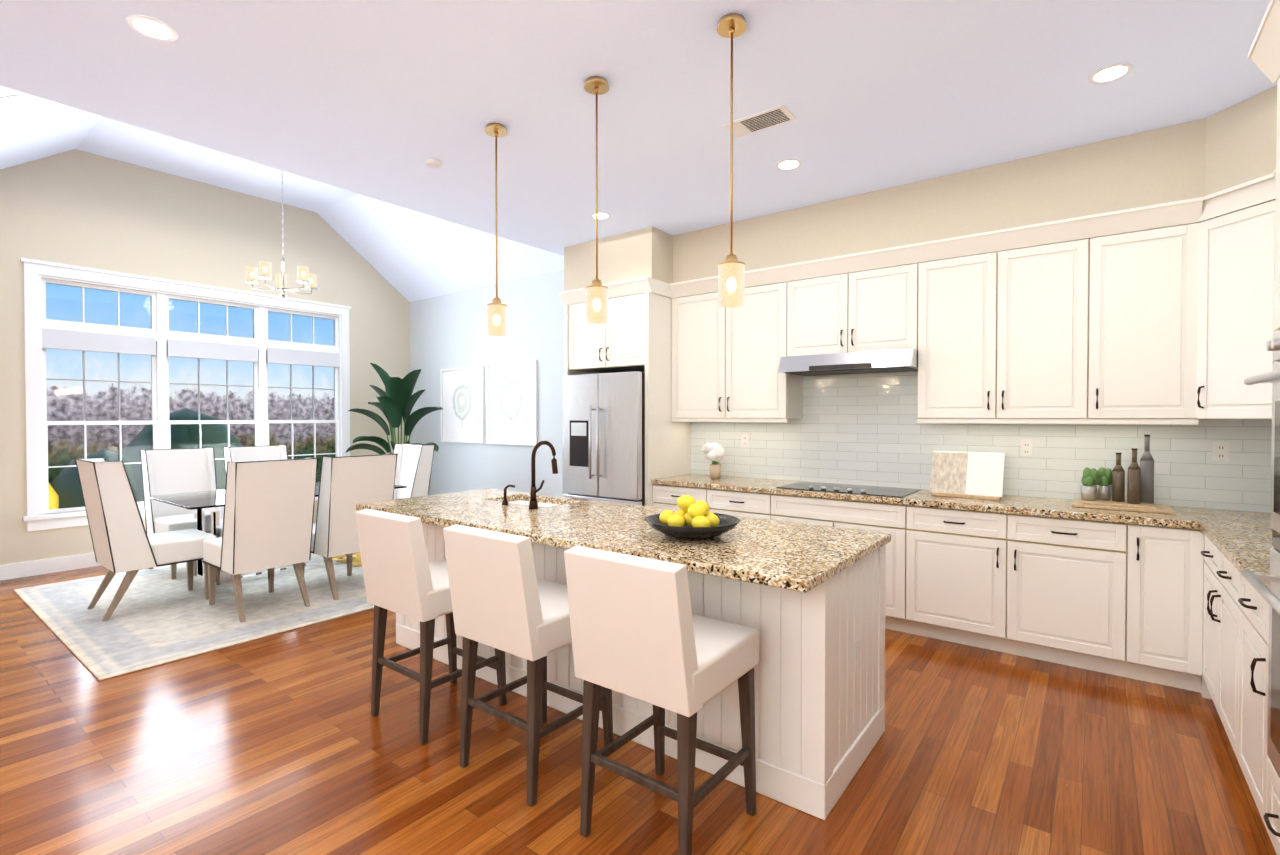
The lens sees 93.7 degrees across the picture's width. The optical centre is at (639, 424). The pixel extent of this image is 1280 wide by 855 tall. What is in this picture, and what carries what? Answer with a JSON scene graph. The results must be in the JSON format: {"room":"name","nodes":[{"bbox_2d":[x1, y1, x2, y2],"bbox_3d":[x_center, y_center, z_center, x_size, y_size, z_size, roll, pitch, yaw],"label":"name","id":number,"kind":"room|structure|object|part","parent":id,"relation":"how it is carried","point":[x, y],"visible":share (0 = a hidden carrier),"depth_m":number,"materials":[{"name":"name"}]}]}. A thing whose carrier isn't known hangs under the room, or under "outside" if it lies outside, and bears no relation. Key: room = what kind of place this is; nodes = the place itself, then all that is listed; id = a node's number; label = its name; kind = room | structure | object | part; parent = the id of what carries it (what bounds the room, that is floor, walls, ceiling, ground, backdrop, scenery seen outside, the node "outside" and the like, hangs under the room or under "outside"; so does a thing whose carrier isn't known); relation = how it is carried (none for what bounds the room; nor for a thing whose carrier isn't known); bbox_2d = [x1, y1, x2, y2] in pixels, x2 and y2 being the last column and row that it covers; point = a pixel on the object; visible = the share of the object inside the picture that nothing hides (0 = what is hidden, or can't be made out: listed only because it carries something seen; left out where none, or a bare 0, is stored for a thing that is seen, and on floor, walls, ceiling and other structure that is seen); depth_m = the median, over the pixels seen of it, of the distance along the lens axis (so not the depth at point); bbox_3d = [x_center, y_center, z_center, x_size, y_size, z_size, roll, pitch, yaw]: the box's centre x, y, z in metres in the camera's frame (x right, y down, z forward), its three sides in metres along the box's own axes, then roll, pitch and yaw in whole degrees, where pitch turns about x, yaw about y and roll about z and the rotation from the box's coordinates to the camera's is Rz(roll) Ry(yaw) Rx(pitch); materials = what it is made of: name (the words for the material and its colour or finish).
{"room":"kitchen","nodes":[
{"label":"kitchen","id":0,"kind":"room"},
{"bbox_2d":[0,149,409,564],"bbox_3d":[-5.613,-0.771,5.522,0.140,4.300,7.600,1,1,37],"label":"wall","id":1,"kind":"structure","parent":0,"point":[75,207],"depth_m":6.17,"materials":[{"name":"beige paint"}]},
{"bbox_2d":[0,522,315,580],"bbox_3d":[-5.552,1.312,5.502,0.016,0.135,7.598,1,1,37],"label":"baseboard","id":2,"kind":"structure","parent":1,"relation":"attached to","point":[38,567],"depth_m":5.56,"materials":[{"name":"white wood"}]},
{"bbox_2d":[20,258,350,531],"bbox_3d":[-4.710,-0.283,6.651,0.175,2.475,3.030,1,1,37],"label":"window","id":3,"kind":"structure","parent":1,"relation":"in","point":[39,275],"depth_m":6.24,"materials":[{"name":"white wood"}]},
{"bbox_2d":[42,328,155,355],"bbox_3d":[-5.279,-0.805,5.885,0.034,0.182,0.838,1,1,37],"label":"window shade","id":4,"kind":"object","parent":3,"relation":"attached to","point":[78,340],"depth_m":5.85,"materials":[{"name":"white fabric"}]},
{"bbox_2d":[46,283,334,507],"bbox_3d":[-4.743,-0.291,6.676,0.003,2.210,2.780,1,1,37],"label":"window panel","id":5,"kind":"object","parent":3,"relation":"attached to","point":[171,387],"visible":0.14,"depth_m":6.37,"materials":[{"name":"clear glass"}]},
{"bbox_2d":[167,339,257,361],"bbox_3d":[-4.709,-0.815,6.636,0.034,0.182,0.849,1,1,37],"label":"window shade","id":6,"kind":"object","parent":3,"relation":"attached to","point":[175,348],"depth_m":6.60,"materials":[{"name":"white fabric"}]},
{"bbox_2d":[267,347,339,367],"bbox_3d":[-4.135,-0.824,7.394,0.034,0.182,0.844,1,1,37],"label":"window shade","id":7,"kind":"object","parent":3,"relation":"attached to","point":[274,355],"depth_m":7.36,"materials":[{"name":"white fabric"}]},
{"bbox_2d":[0,565,1276,854],"bbox_3d":[-2.044,1.454,2.845,9.420,0.080,8.200,1,1,37],"label":"floor","id":8,"kind":"structure","parent":0,"point":[284,743],"depth_m":2.48,"materials":[{"name":"brown wood"}]},
{"bbox_2d":[0,574,46,583],"bbox_3d":[-5.526,1.377,5.359,0.110,0.008,0.320,1,1,37],"label":"floor vent","id":9,"kind":"object","parent":8,"relation":"in","point":[22,579],"visible":1,"depth_m":5.37,"materials":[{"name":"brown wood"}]},
{"bbox_2d":[14,553,373,680],"bbox_3d":[-3.128,1.374,5.436,2.840,0.012,3.220,1,1,37],"label":"rug","id":10,"kind":"object","parent":8,"relation":"on","point":[159,616],"visible":0.46,"depth_m":4.42,"materials":[{"name":"beige fabric"}]},
{"bbox_2d":[75,457,216,620],"bbox_3d":[-3.773,0.814,4.611,0.551,1.131,0.745,1,1,37],"label":"chair","id":11,"kind":"object","parent":10,"relation":"on","point":[122,540],"visible":0.92,"depth_m":4.34,"materials":[{"name":"white fabric"}]},
{"bbox_2d":[140,447,216,579],"bbox_3d":[-4.269,0.799,5.678,0.745,1.131,0.551,1,1,37],"label":"chair","id":12,"kind":"object","parent":10,"relation":"on","point":[176,471],"visible":0.6,"depth_m":5.74,"materials":[{"name":"white fabric"}]},
{"bbox_2d":[223,445,287,469],"bbox_3d":[-3.858,0.792,6.220,0.745,1.131,0.551,1,1,37],"label":"chair","id":13,"kind":"object","parent":10,"relation":"on","point":[252,453],"visible":0.27,"depth_m":6.37,"materials":[{"name":"white fabric"}]},
{"bbox_2d":[202,457,317,622],"bbox_3d":[-2.902,0.814,4.566,0.745,1.131,0.551,1,1,37],"label":"chair","id":14,"kind":"object","parent":10,"relation":"on","point":[268,515],"visible":1,"depth_m":4.35,"materials":[{"name":"white fabric"}]},
{"bbox_2d":[146,482,406,593],"bbox_3d":[-3.271,0.987,5.539,1.100,0.760,1.780,1,1,37],"label":"dining table","id":15,"kind":"object","parent":10,"relation":"on","point":[207,507],"visible":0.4,"depth_m":5.12,"materials":[{"name":"clear glass"}]},
{"bbox_2d":[301,453,397,599],"bbox_3d":[-2.509,0.807,5.084,0.745,1.131,0.551,1,1,37],"label":"chair","id":16,"kind":"object","parent":10,"relation":"on","point":[347,484],"visible":0.75,"depth_m":4.80,"materials":[{"name":"white fabric"}]},
{"bbox_2d":[393,443,434,499],"bbox_3d":[-2.740,0.787,6.602,0.551,1.131,0.745,1,1,37],"label":"chair","id":17,"kind":"object","parent":10,"relation":"on","point":[413,468],"visible":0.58,"depth_m":6.76,"materials":[{"name":"white fabric"}]},
{"bbox_2d":[345,363,442,454],"bbox_3d":[-3.103,0.290,7.487,1.108,2.126,0.885,1,1,37],"label":"potted plant","id":18,"kind":"object","parent":8,"relation":"on","point":[397,399],"visible":0.46,"depth_m":7.51,"materials":[{"name":"green plant"}]},
{"bbox_2d":[355,509,506,744],"bbox_3d":[-1.012,0.908,2.940,0.470,1.009,0.548,1,1,37],"label":"stool","id":19,"kind":"object","parent":8,"relation":"on","point":[403,575],"visible":0.79,"depth_m":2.73,"materials":[{"name":"white fabric"}]},
{"bbox_2d":[443,524,612,806],"bbox_3d":[-0.454,0.914,2.517,0.470,1.009,0.548,1,1,37],"label":"stool","id":20,"kind":"object","parent":8,"relation":"on","point":[504,598],"visible":0.85,"depth_m":2.32,"materials":[{"name":"white fabric"}]},
{"bbox_2d":[562,368,686,505],"bbox_3d":[-0.173,0.457,5.684,0.955,1.840,0.755,1,1,37],"label":"refrigerator","id":21,"kind":"object","parent":8,"relation":"on","point":[618,436],"depth_m":5.30,"materials":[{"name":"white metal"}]},
{"bbox_2d":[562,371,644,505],"bbox_3d":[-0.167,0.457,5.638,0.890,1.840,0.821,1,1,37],"label":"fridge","id":22,"kind":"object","parent":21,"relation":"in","point":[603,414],"depth_m":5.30,"materials":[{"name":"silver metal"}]},
{"bbox_2d":[396,525,885,819],"bbox_3d":[-0.216,0.970,3.304,2.798,0.875,0.778,1,1,37],"label":"kitchen island","id":23,"kind":"object","parent":8,"relation":"on","point":[807,601],"depth_m":2.36,"materials":[{"name":"white wood"}]},
{"bbox_2d":[356,489,890,592],"bbox_3d":[-0.297,0.513,3.240,2.890,0.040,1.020,1,1,37],"label":"island countertop","id":24,"kind":"structure","parent":23,"relation":"on","point":[794,557],"depth_m":2.70,"materials":[{"name":"beige stone"}]},
{"bbox_2d":[500,485,514,504],"bbox_3d":[-0.806,0.427,3.685,0.038,0.122,0.096,1,1,37],"label":"faucet","id":25,"kind":"object","parent":24,"relation":"on","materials":[{"name":"brown metal"}]},
{"bbox_2d":[512,497,567,504],"bbox_3d":[-0.702,0.619,3.875,0.604,0.212,0.344,1,1,37],"label":"sink","id":26,"kind":"object","parent":24,"relation":"in","point":[519,500],"depth_m":4.00,"materials":[{"name":"white ceramic"}]},
{"bbox_2d":[524,441,557,508],"bbox_3d":[-0.548,0.292,3.557,0.119,0.395,0.223,1,1,37],"label":"faucet","id":27,"kind":"object","parent":24,"relation":"on","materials":[{"name":"brown metal"}]},
{"bbox_2d":[645,495,739,538],"bbox_3d":[0.236,0.408,2.709,0.430,0.184,0.430,1,1,37],"label":"fruit bowl","id":28,"kind":"object","parent":24,"relation":"on","point":[692,518],"visible":1,"depth_m":2.63,"materials":[{"name":"grey"}]},
{"bbox_2d":[564,546,758,854],"bbox_3d":[0.087,0.919,2.106,0.470,1.009,0.548,1,1,37],"label":"stool","id":29,"kind":"object","parent":8,"relation":"on","point":[640,631],"visible":1,"depth_m":1.93,"materials":[{"name":"white"}]},
{"bbox_2d":[651,484,778,520],"bbox_3d":[0.756,0.947,5.091,1.159,0.875,0.622,1,1,37],"label":"base cabinet","id":30,"kind":"object","parent":8,"relation":"on","point":[759,505],"depth_m":4.76,"materials":[{"name":"white wood"}]},
{"bbox_2d":[779,496,918,633],"bbox_3d":[1.554,0.955,4.487,1.077,0.875,0.622,1,1,37],"label":"base cabinet","id":31,"kind":"object","parent":8,"relation":"on","point":[900,520],"depth_m":4.02,"materials":[{"name":"white wood"}]},
{"bbox_2d":[915,508,1110,672],"bbox_3d":[2.386,0.963,3.855,1.247,0.875,0.622,1,1,37],"label":"base cabinet","id":32,"kind":"object","parent":8,"relation":"on","point":[1035,587],"depth_m":3.58,"materials":[{"name":"white wood"}]},
{"bbox_2d":[651,472,1258,527],"bbox_3d":[1.929,0.501,4.183,4.118,0.040,0.643,1,1,37],"label":"countertop","id":33,"kind":"structure","parent":32,"relation":"on","point":[1051,506],"depth_m":3.77,"materials":[{"name":"beige stone"}]},
{"bbox_2d":[702,442,724,478],"bbox_3d":[0.639,0.310,5.217,0.200,0.314,0.193,1,1,37],"label":"vase","id":34,"kind":"object","parent":33,"relation":"on","point":[713,452],"visible":1,"depth_m":5.17,"materials":[{"name":"beige plant"}]},
{"bbox_2d":[775,476,922,495],"bbox_3d":[1.539,0.463,4.461,0.900,0.030,0.495,1,1,37],"label":"cooktop","id":35,"kind":"object","parent":33,"relation":"in","point":[861,486],"depth_m":4.52,"materials":[{"name":"silver metal"}]},
{"bbox_2d":[929,451,1004,499],"bbox_3d":[2.197,0.333,4.036,0.430,0.298,0.167,1,1,37],"label":"cookbook stand","id":36,"kind":"object","parent":33,"relation":"on","point":[976,475],"visible":1,"depth_m":4.03,"materials":[{"name":"white wood"}]},
{"bbox_2d":[1072,434,1174,513],"bbox_3d":[2.846,0.272,3.551,0.460,0.433,0.300,1,1,37],"label":"tray","id":37,"kind":"object","parent":33,"relation":"on","point":[1140,489],"visible":1,"depth_m":3.51,"materials":[{"name":"brown wood"}]},
{"bbox_2d":[1107,520,1186,689],"bbox_3d":[2.922,0.969,3.415,0.372,0.875,0.677,1,1,37],"label":"base cabinet","id":38,"kind":"object","parent":8,"relation":"on","point":[1149,561],"depth_m":3.22,"materials":[{"name":"white wood"}]},
{"bbox_2d":[1187,524,1238,752],"bbox_3d":[2.814,0.981,2.509,0.676,0.875,1.022,1,1,37],"label":"base cabinet","id":39,"kind":"object","parent":8,"relation":"on","point":[1212,580],"depth_m":2.81,"materials":[{"name":"white wood"}]},
{"bbox_2d":[1199,520,1258,595],"bbox_3d":[2.688,0.526,2.310,0.643,0.040,1.425,1,1,37],"label":"countertop","id":40,"kind":"structure","parent":39,"relation":"on","point":[1238,542],"depth_m":2.53,"materials":[{"name":"beige stone"}]},
{"bbox_2d":[1235,576,1254,800],"bbox_3d":[2.432,0.988,1.960,0.621,0.875,0.548,1,1,37],"label":"base cabinet","id":41,"kind":"object","parent":8,"relation":"on","point":[1245,702],"depth_m":2.20,"materials":[{"name":"white wood"}]},
{"bbox_2d":[1255,12,1279,854],"bbox_3d":[2.008,0.123,1.399,0.633,2.620,0.840,1,1,37],"label":"tall cabinet","id":42,"kind":"object","parent":8,"relation":"on","point":[1267,605],"depth_m":1.96,"materials":[{"name":"white wood"}]},
{"bbox_2d":[0,0,1276,301],"bbox_3d":[-2.044,-2.176,2.797,8.820,1.020,7.600,1,1,37],"label":"ceiling","id":43,"kind":"structure","parent":0,"point":[382,100],"depth_m":3.07,"materials":[{"name":"white paint"}]},
{"bbox_2d":[0,95,21,105],"bbox_3d":[-4.097,-2.097,3.880,0.170,0.006,0.170,1,37,37],"label":"recessed light","id":44,"kind":"object","parent":43,"relation":"in","point":[8,99],"visible":0.9,"depth_m":3.88,"materials":[{"name":"white"}]},
{"bbox_2d":[126,14,177,41],"bbox_3d":[-2.039,-1.658,2.512,0.170,0.006,0.170,1,1,37],"label":"recessed light","id":45,"kind":"object","parent":43,"relation":"in","point":[152,27],"visible":1,"depth_m":2.50,"materials":[{"name":"white"}]},
{"bbox_2d":[246,171,316,298],"bbox_3d":[-3.283,-1.892,5.551,0.575,1.457,0.554,1,1,37],"label":"chandelier","id":46,"kind":"object","parent":43,"relation":"hanging from","point":[282,288],"depth_m":5.47,"materials":[{"name":"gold metal"}]},
{"bbox_3d":[-3.283,-1.373,5.558,0.569,0.127,0.548,1,1,37],"label":"chandelier shade","id":47,"kind":"part","parent":46,"relation":"part of","materials":[{"name":"beige glass"}]},
{"bbox_2d":[425,158,441,168],"bbox_3d":[-1.312,-1.664,3.818,0.100,0.030,0.100,1,1,37],"label":"smoke detector","id":48,"kind":"object","parent":43,"relation":"attached to","point":[434,163],"visible":1,"depth_m":3.79,"materials":[{"name":"white plastic"}]},
{"bbox_2d":[485,123,506,335],"bbox_3d":[-0.809,-1.090,3.381,0.124,1.164,0.124,1,1,37],"label":"pendant light","id":49,"kind":"object","parent":43,"relation":"hanging from","point":[495,130],"depth_m":3.36,"materials":[{"name":"gold metal"}]},
{"bbox_3d":[-0.809,-0.593,3.387,0.110,0.170,0.110,1,1,37],"label":"pendant light shade","id":50,"kind":"part","parent":49,"relation":"part of","materials":[{"name":"beige glass"}]},
{"bbox_2d":[584,76,608,323],"bbox_3d":[-0.211,-1.084,2.928,0.124,1.164,0.124,1,1,37],"label":"pendant light","id":51,"kind":"object","parent":43,"relation":"hanging from","point":[596,85],"depth_m":2.90,"materials":[{"name":"gold metal"}]},
{"bbox_3d":[-0.211,-0.587,2.934,0.110,0.170,0.110,1,1,37],"label":"pendant light shade","id":52,"kind":"part","parent":51,"relation":"part of","materials":[{"name":"beige glass"}]},
{"bbox_2d":[590,212,610,218],"bbox_3d":[-0.319,-1.689,4.846,0.170,0.006,0.170,1,1,37],"label":"recessed light","id":53,"kind":"object","parent":43,"relation":"in","point":[603,215],"visible":0.94,"depth_m":4.83,"materials":[{"name":"white"}]},
{"bbox_2d":[717,13,746,307],"bbox_3d":[0.379,-1.078,2.481,0.124,1.164,0.124,1,1,37],"label":"pendant light","id":54,"kind":"object","parent":43,"relation":"hanging from","point":[732,25],"depth_m":2.46,"materials":[{"name":"gold metal"}]},
{"bbox_3d":[0.379,-0.581,2.487,0.110,0.170,0.110,1,1,37],"label":"pendant light shade","id":55,"kind":"part","parent":54,"relation":"part of","materials":[{"name":"beige glass"}]},
{"bbox_2d":[722,104,796,137],"bbox_3d":[0.657,-1.667,3.304,0.360,0.009,0.180,1,1,37],"label":"ceiling vent","id":56,"kind":"object","parent":43,"relation":"in","point":[766,119],"visible":1,"depth_m":3.29,"materials":[{"name":"white metal"}]},
{"bbox_2d":[775,159,801,169],"bbox_3d":[0.958,-1.676,3.866,0.170,0.006,0.170,1,1,37],"label":"recessed light","id":57,"kind":"object","parent":43,"relation":"in","point":[788,164],"visible":1,"depth_m":3.85,"materials":[{"name":"white"}]},
{"bbox_2d":[675,120,1194,283],"bbox_3d":[1.783,-1.465,4.460,3.480,0.440,0.338,1,1,37],"label":"soffit","id":58,"kind":"object","parent":43,"relation":"attached to","point":[1155,166],"depth_m":3.97,"materials":[{"name":"white paint"}]},
{"bbox_2d":[1088,63,1132,83],"bbox_3d":[2.227,-1.663,2.841,0.170,0.006,0.170,1,1,37],"label":"recessed light","id":59,"kind":"object","parent":43,"relation":"in","point":[1110,73],"visible":1,"depth_m":2.83,"materials":[{"name":"white"}]},
{"bbox_2d":[410,270,1237,510],"bbox_3d":[0.295,-0.776,5.899,9.100,4.300,0.140,1,1,37],"label":"wall","id":60,"kind":"structure","parent":0,"point":[448,331],"depth_m":7.44,"materials":[{"name":"paint"}]},
{"bbox_2d":[440,366,484,443],"bbox_3d":[-2.307,-0.256,7.768,0.885,0.970,0.030,1,1,37],"label":"framed artwork","id":61,"kind":"object","parent":60,"relation":"attached to","point":[462,397],"visible":1,"depth_m":7.75,"materials":[{"name":"white paper"}]},
{"bbox_2d":[486,360,537,445],"bbox_3d":[-1.550,-0.258,7.194,0.895,0.990,0.030,1,1,37],"label":"framed artwork","id":62,"kind":"object","parent":60,"relation":"attached to","point":[511,403],"visible":0.94,"depth_m":7.18,"materials":[{"name":"white paper"}]},
{"bbox_2d":[567,280,666,371],"bbox_3d":[-0.116,-0.884,5.704,0.920,0.720,0.662,1,1,37],"label":"upper cabinet","id":63,"kind":"object","parent":60,"relation":"attached to","point":[634,335],"depth_m":5.33,"materials":[{"name":"white wood"}]},
{"bbox_2d":[563,226,674,295],"bbox_3d":[-0.115,-1.482,5.697,1.040,0.440,0.658,1,1,37],"label":"soffit","id":64,"kind":"object","parent":60,"relation":"attached to","point":[648,253],"depth_m":5.34,"materials":[{"name":"white"}]},
{"bbox_2d":[667,268,810,419],"bbox_3d":[0.844,-0.647,5.186,1.159,1.180,0.332,1,1,37],"label":"upper cabinet","id":65,"kind":"object","parent":60,"relation":"attached to","point":[736,363],"depth_m":5.00,"materials":[{"name":"white wood"}]},
{"bbox_2d":[795,248,902,363],"bbox_3d":[1.641,-0.879,4.578,0.960,0.700,0.332,1,1,37],"label":"upper cabinet","id":66,"kind":"object","parent":60,"relation":"attached to","point":[852,309],"depth_m":4.42,"materials":[{"name":"white wood"}]},
{"bbox_2d":[903,212,1106,419],"bbox_3d":[2.387,-0.631,3.984,1.067,1.180,0.383,1,1,37],"label":"upper cabinet","id":67,"kind":"object","parent":60,"relation":"attached to","point":[1051,326],"depth_m":3.84,"materials":[{"name":"white wood"}]},
{"bbox_2d":[1103,200,1182,419],"bbox_3d":[2.948,-0.626,3.558,0.576,1.180,0.383,1,1,37],"label":"upper cabinet","id":68,"kind":"object","parent":60,"relation":"attached to","point":[1143,254],"depth_m":3.43,"materials":[{"name":"white wood"}]},
{"bbox_2d":[1183,172,1262,423],"bbox_3d":[3.074,-0.619,3.085,0.368,1.180,0.369,1,1,37],"label":"upper cabinet","id":69,"kind":"object","parent":0,"relation":"attached to","point":[1223,219],"depth_m":3.17,"materials":[{"name":"white wood"}]},
{"bbox_2d":[1195,92,1262,183],"bbox_3d":[3.103,-1.447,3.079,0.311,0.440,0.310,1,1,37],"label":"soffit","id":70,"kind":"object","parent":0,"relation":"attached to","point":[1228,142],"depth_m":3.14,"materials":[{"name":"white paint"}]},
{"bbox_2d":[1271,0,1279,31],"bbox_3d":[2.014,-1.425,1.374,0.618,0.440,0.900,1,1,37],"label":"upper cabinet","id":71,"kind":"object","parent":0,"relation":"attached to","point":[1275,4],"depth_m":1.72,"materials":[{"name":"white wood"}]},
{"label":"outside","id":72,"kind":"structure","parent":0,"visible":0},
{"bbox_2d":[46,283,334,482],"bbox_3d":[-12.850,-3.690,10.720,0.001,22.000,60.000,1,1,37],"label":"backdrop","id":73,"kind":"structure","parent":72,"point":[213,399],"depth_m":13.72,"materials":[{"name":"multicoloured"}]},
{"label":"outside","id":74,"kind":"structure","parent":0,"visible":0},
{"bbox_2d":[48,408,242,508],"bbox_3d":[-11.060,2.403,9.023,3.000,5.400,9.810,1,1,37],"label":"bushes","id":75,"kind":"object","parent":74,"point":[190,431],"depth_m":11.02,"materials":[{"name":"green plant"}]}
]}

